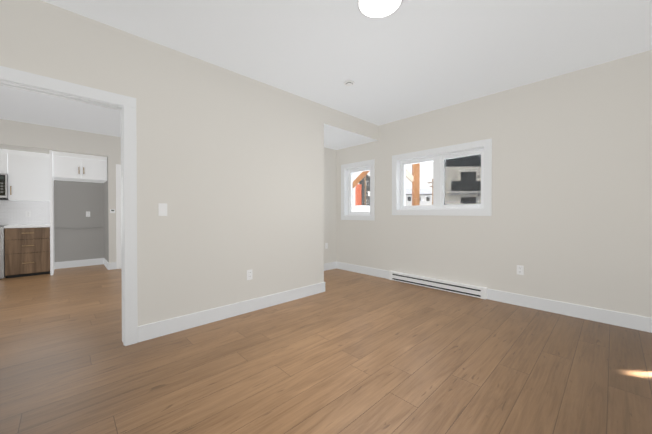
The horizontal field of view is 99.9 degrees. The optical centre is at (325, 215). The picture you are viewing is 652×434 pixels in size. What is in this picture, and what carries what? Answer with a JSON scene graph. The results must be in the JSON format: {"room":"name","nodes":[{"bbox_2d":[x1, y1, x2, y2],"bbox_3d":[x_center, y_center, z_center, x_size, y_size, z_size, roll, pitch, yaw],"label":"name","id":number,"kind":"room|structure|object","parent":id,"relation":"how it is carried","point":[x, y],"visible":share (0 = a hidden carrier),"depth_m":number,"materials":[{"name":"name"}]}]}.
{"room":"empty bedroom","nodes":[
{"label":"empty bedroom","id":0,"kind":"room"},
{"bbox_2d":[0,119,120,268],"bbox_3d":[-4.383,-0.235,3.410,6.840,2.700,4.950,0,1,-44],"label":"wall","id":1,"kind":"structure","parent":0,"point":[74,201],"depth_m":5.60,"materials":[{"name":"grey paint"}]},
{"bbox_2d":[0,149,7,173],"bbox_3d":[-5.973,-0.966,4.901,0.388,0.438,0.347,0,1,-44],"label":"upper cabinet","id":2,"kind":"object","parent":1,"relation":"attached to","point":[3,152],"depth_m":4.89,"materials":[{"name":"white wood"}]},
{"bbox_2d":[0,173,7,199],"bbox_3d":[-6.077,-0.511,4.733,0.772,0.460,0.452,0,1,-44],"label":"microwave","id":3,"kind":"object","parent":2,"relation":"attached to","point":[3,186],"visible":0.9,"depth_m":4.85,"materials":[{"name":"silver metal"}]},
{"bbox_2d":[0,200,49,224],"bbox_3d":[-6.513,-0.045,4.628,2.634,0.457,0.008,0,1,-44],"label":"backsplash","id":4,"kind":"structure","parent":1,"relation":"attached to","point":[12,212],"depth_m":5.28,"materials":[{"name":"tile"}]},
{"bbox_2d":[25,211,30,216],"bbox_3d":[-5.781,-0.021,5.314,0.070,0.114,0.008,0,1,-44],"label":"outlet","id":5,"kind":"object","parent":4,"relation":"attached to","point":[27,213],"visible":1,"depth_m":5.31,"materials":[{"name":"white plastic"}]},
{"bbox_2d":[8,150,49,200],"bbox_3d":[-5.636,-0.734,5.224,0.534,0.908,0.347,0,1,-44],"label":"upper cabinet","id":6,"kind":"object","parent":1,"relation":"attached to","point":[28,173],"depth_m":5.09,"materials":[{"name":"white wood"}]},
{"bbox_2d":[55,258,102,268],"bbox_3d":[-5.253,1.025,5.834,0.750,0.140,0.015,0,1,-44],"label":"baseboard","id":7,"kind":"structure","parent":1,"relation":"attached to","point":[88,262],"depth_m":5.82,"materials":[{"name":"white wood"}]},
{"bbox_2d":[53,151,106,182],"bbox_3d":[-4.995,-0.952,5.574,0.788,0.478,0.722,0,1,-44],"label":"upper cabinet","id":8,"kind":"object","parent":1,"relation":"attached to","point":[77,167],"visible":1,"depth_m":5.33,"materials":[{"name":"white wood"}]},
{"bbox_2d":[103,258,110,269],"bbox_3d":[-4.665,1.025,5.807,0.019,0.140,0.865,0,1,-44],"label":"baseboard","id":9,"kind":"structure","parent":1,"relation":"attached to","point":[108,265],"depth_m":5.68,"materials":[{"name":"white wood"}]},
{"bbox_2d":[116,164,120,268],"bbox_3d":[-3.913,0.027,5.927,1.000,2.135,0.018,0,1,-44],"label":"door frame","id":10,"kind":"structure","parent":1,"relation":"attached to","point":[118,208],"depth_m":5.60,"materials":[{"name":"white wood"}]},
{"bbox_2d":[0,0,378,325],"bbox_3d":[-2.106,-0.223,2.079,8.300,2.700,0.120,0,1,-44],"label":"wall","id":11,"kind":"structure","parent":0,"point":[230,168],"depth_m":2.80,"materials":[{"name":"grey paint"}]},
{"bbox_2d":[0,66,137,345],"bbox_3d":[-2.432,0.056,1.771,1.992,2.146,0.156,0,1,-44],"label":"door frame","id":12,"kind":"structure","parent":11,"relation":"attached to","point":[128,103],"depth_m":2.35,"materials":[{"name":"white wood"}]},
{"bbox_2d":[158,203,166,215],"bbox_3d":[-1.518,-0.052,2.550,0.072,0.116,0.010,0,1,-44],"label":"light switch","id":13,"kind":"object","parent":11,"relation":"attached to","point":[162,209],"visible":1,"depth_m":2.55,"materials":[{"name":"white plastic"}]},
{"bbox_2d":[138,282,324,341],"bbox_3d":[-0.839,1.047,3.205,2.275,0.140,0.015,0,1,-44],"label":"baseboard","id":14,"kind":"structure","parent":11,"relation":"attached to","point":[200,318],"depth_m":2.92,"materials":[{"name":"white wood"}]},
{"bbox_2d":[247,269,252,279],"bbox_3d":[-0.881,0.688,3.164,0.070,0.114,0.008,0,1,-44],"label":"outlet","id":15,"kind":"object","parent":11,"relation":"attached to","point":[249,274],"visible":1,"depth_m":3.16,"materials":[{"name":"white plastic"}]},
{"bbox_2d":[0,264,651,433],"bbox_3d":[-2.405,1.182,2.621,8.600,0.120,9.300,0,1,-44],"label":"floor","id":16,"kind":"structure","parent":0,"point":[348,352],"depth_m":2.03,"materials":[{"name":"brown wood"}]},
{"bbox_2d":[0,225,5,278],"bbox_3d":[-5.986,0.648,4.631,0.754,0.915,0.683,0,1,-44],"label":"range","id":17,"kind":"object","parent":16,"relation":"on","point":[2,252],"visible":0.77,"depth_m":4.68,"materials":[{"name":"silver metal"}]},
{"bbox_2d":[4,227,49,278],"bbox_3d":[-5.538,0.662,5.119,0.554,0.878,0.650,0,1,-44],"label":"base cabinet","id":18,"kind":"object","parent":16,"relation":"on","point":[27,251],"visible":0.98,"depth_m":4.90,"materials":[{"name":"brown wood"}]},
{"bbox_2d":[4,224,49,227],"bbox_3d":[-5.544,0.201,5.119,0.556,0.040,0.636,0,1,-44],"label":"countertop","id":19,"kind":"structure","parent":18,"relation":"on","point":[28,226],"depth_m":4.90,"materials":[{"name":"white stone"}]},
{"bbox_2d":[49,150,53,274],"bbox_3d":[-5.287,-0.044,5.284,0.038,2.288,0.748,0,1,-44],"label":"panel","id":20,"kind":"object","parent":16,"relation":"on","point":[51,214],"visible":0.9,"depth_m":5.02,"materials":[{"name":"white wood"}]},
{"bbox_2d":[0,0,651,149],"bbox_3d":[-2.405,-1.523,2.598,8.600,0.410,9.300,0,1,-44],"label":"ceiling","id":21,"kind":"structure","parent":0,"point":[407,58],"depth_m":2.54,"materials":[{"name":"white paint"}]},
{"bbox_2d":[344,80,354,85],"bbox_3d":[0.278,-1.569,3.276,0.129,0.030,0.129,0,1,-44],"label":"smoke detector","id":22,"kind":"object","parent":21,"relation":"attached to","point":[349,83],"visible":1,"depth_m":3.25,"materials":[{"name":"white plastic"}]},
{"bbox_2d":[358,0,402,17],"bbox_3d":[0.388,-1.550,1.972,0.320,0.046,0.320,0,1,-44],"label":"led ceiling light","id":23,"kind":"object","parent":21,"relation":"attached to","point":[375,8],"visible":1,"depth_m":2.01,"materials":[{"name":"white plastic"}]},
{"bbox_2d":[324,147,335,263],"bbox_3d":[-0.311,-0.120,5.240,1.340,2.440,0.120,0,1,-44],"label":"wall","id":24,"kind":"structure","parent":0,"point":[330,201],"depth_m":5.52,"materials":[{"name":"grey paint"}]},
{"bbox_2d":[324,262,334,270],"bbox_3d":[-0.264,1.030,5.201,1.340,0.140,0.015,0,1,-44],"label":"baseboard","id":25,"kind":"structure","parent":24,"relation":"attached to","point":[327,266],"depth_m":5.51,"materials":[{"name":"white wood"}]},
{"bbox_2d":[336,50,651,317],"bbox_3d":[1.926,-0.240,4.007,0.200,2.700,4.990,0,1,-44],"label":"wall","id":26,"kind":"structure","parent":0,"point":[569,220],"depth_m":3.20,"materials":[{"name":"grey paint"}]},
{"bbox_2d":[341,159,374,220],"bbox_3d":[0.659,-0.461,5.312,0.203,1.108,0.818,0,1,-44],"label":"window","id":27,"kind":"structure","parent":26,"relation":"in","point":[351,195],"depth_m":5.39,"materials":[{"name":"white plastic"}]},
{"bbox_2d":[335,262,388,278],"bbox_3d":[0.674,1.031,5.175,0.017,0.140,1.288,0,1,-44],"label":"baseboard","id":28,"kind":"structure","parent":26,"relation":"attached to","point":[339,265],"depth_m":5.14,"materials":[{"name":"white wood"}]},
{"bbox_2d":[389,271,486,299],"bbox_3d":[1.609,1.029,4.151,0.073,0.145,1.480,0,1,-44],"label":"heater","id":29,"kind":"object","parent":26,"relation":"attached to","point":[463,289],"visible":1,"depth_m":4.02,"materials":[{"name":"white metal"}]},
{"bbox_2d":[392,138,491,215],"bbox_3d":[1.718,-0.504,4.200,0.203,1.013,1.508,0,1,-44],"label":"window","id":30,"kind":"structure","parent":26,"relation":"in","point":[439,178],"depth_m":4.07,"materials":[{"name":"white plastic"}]},
{"bbox_2d":[517,265,523,274],"bbox_3d":[2.392,0.676,3.374,0.008,0.114,0.070,0,1,-44],"label":"outlet","id":31,"kind":"object","parent":26,"relation":"attached to","point":[520,269],"visible":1,"depth_m":3.37,"materials":[{"name":"white plastic"}]},
{"bbox_2d":[487,289,651,332],"bbox_3d":[2.800,1.049,2.943,0.017,0.140,1.908,0,1,-44],"label":"baseboard","id":32,"kind":"structure","parent":26,"relation":"attached to","point":[641,323],"depth_m":3.00,"materials":[{"name":"white wood"}]},
{"label":"outside","id":33,"kind":"structure","parent":0,"visible":0},
{"bbox_3d":[54.760,-0.229,201.319,400.000,0.050,394.500,0,0,1],"label":"ground","id":34,"kind":"structure","parent":33,"visible":0},
{"bbox_2d":[355,184,361,205],"bbox_3d":[10.632,-4.566,90.064,1.350,10.500,7.000,0,0,1],"label":"block","id":35,"kind":"object","parent":34,"relation":"on","point":[358,198],"depth_m":86.56,"materials":[{"name":"red"}]},
{"bbox_2d":[353,205,369,211],"bbox_3d":[8.876,1.215,27.134,28.000,4.544,13.000,0,0,1],"label":"snow bank","id":36,"kind":"object","parent":34,"relation":"on","point":[363,207],"depth_m":27.57,"materials":[{"name":"white snow"}]},
{"bbox_2d":[359,174,369,204],"bbox_3d":[12.806,-6.055,89.998,3.551,13.480,9.500,0,0,1],"label":"house","id":37,"kind":"structure","parent":34,"relation":"on","point":[367,186],"depth_m":85.49,"materials":[{"name":"grey"}]},
{"bbox_2d":[353,163,419,205],"bbox_3d":[1.839,-0.706,8.882,6.500,4.150,1.040,0,0,1],"label":"canopy","id":38,"kind":"object","parent":34,"relation":"on","point":[361,176],"depth_m":8.41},
{"bbox_2d":[405,189,431,205],"bbox_3d":[38.769,-4.421,95.161,31.000,10.124,9.450,0,0,1],"label":"townhouses","id":39,"kind":"structure","parent":34,"relation":"on","point":[427,201],"depth_m":91.06,"materials":[{"name":"grey"}]},
{"bbox_2d":[443,155,480,207],"bbox_3d":[20.400,-4.531,38.501,8.190,11.300,5.620,0,0,1],"label":"apartment block","id":40,"kind":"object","parent":34,"relation":"on","point":[466,185],"depth_m":37.36,"materials":[{"name":"grey metal"}]}
]}

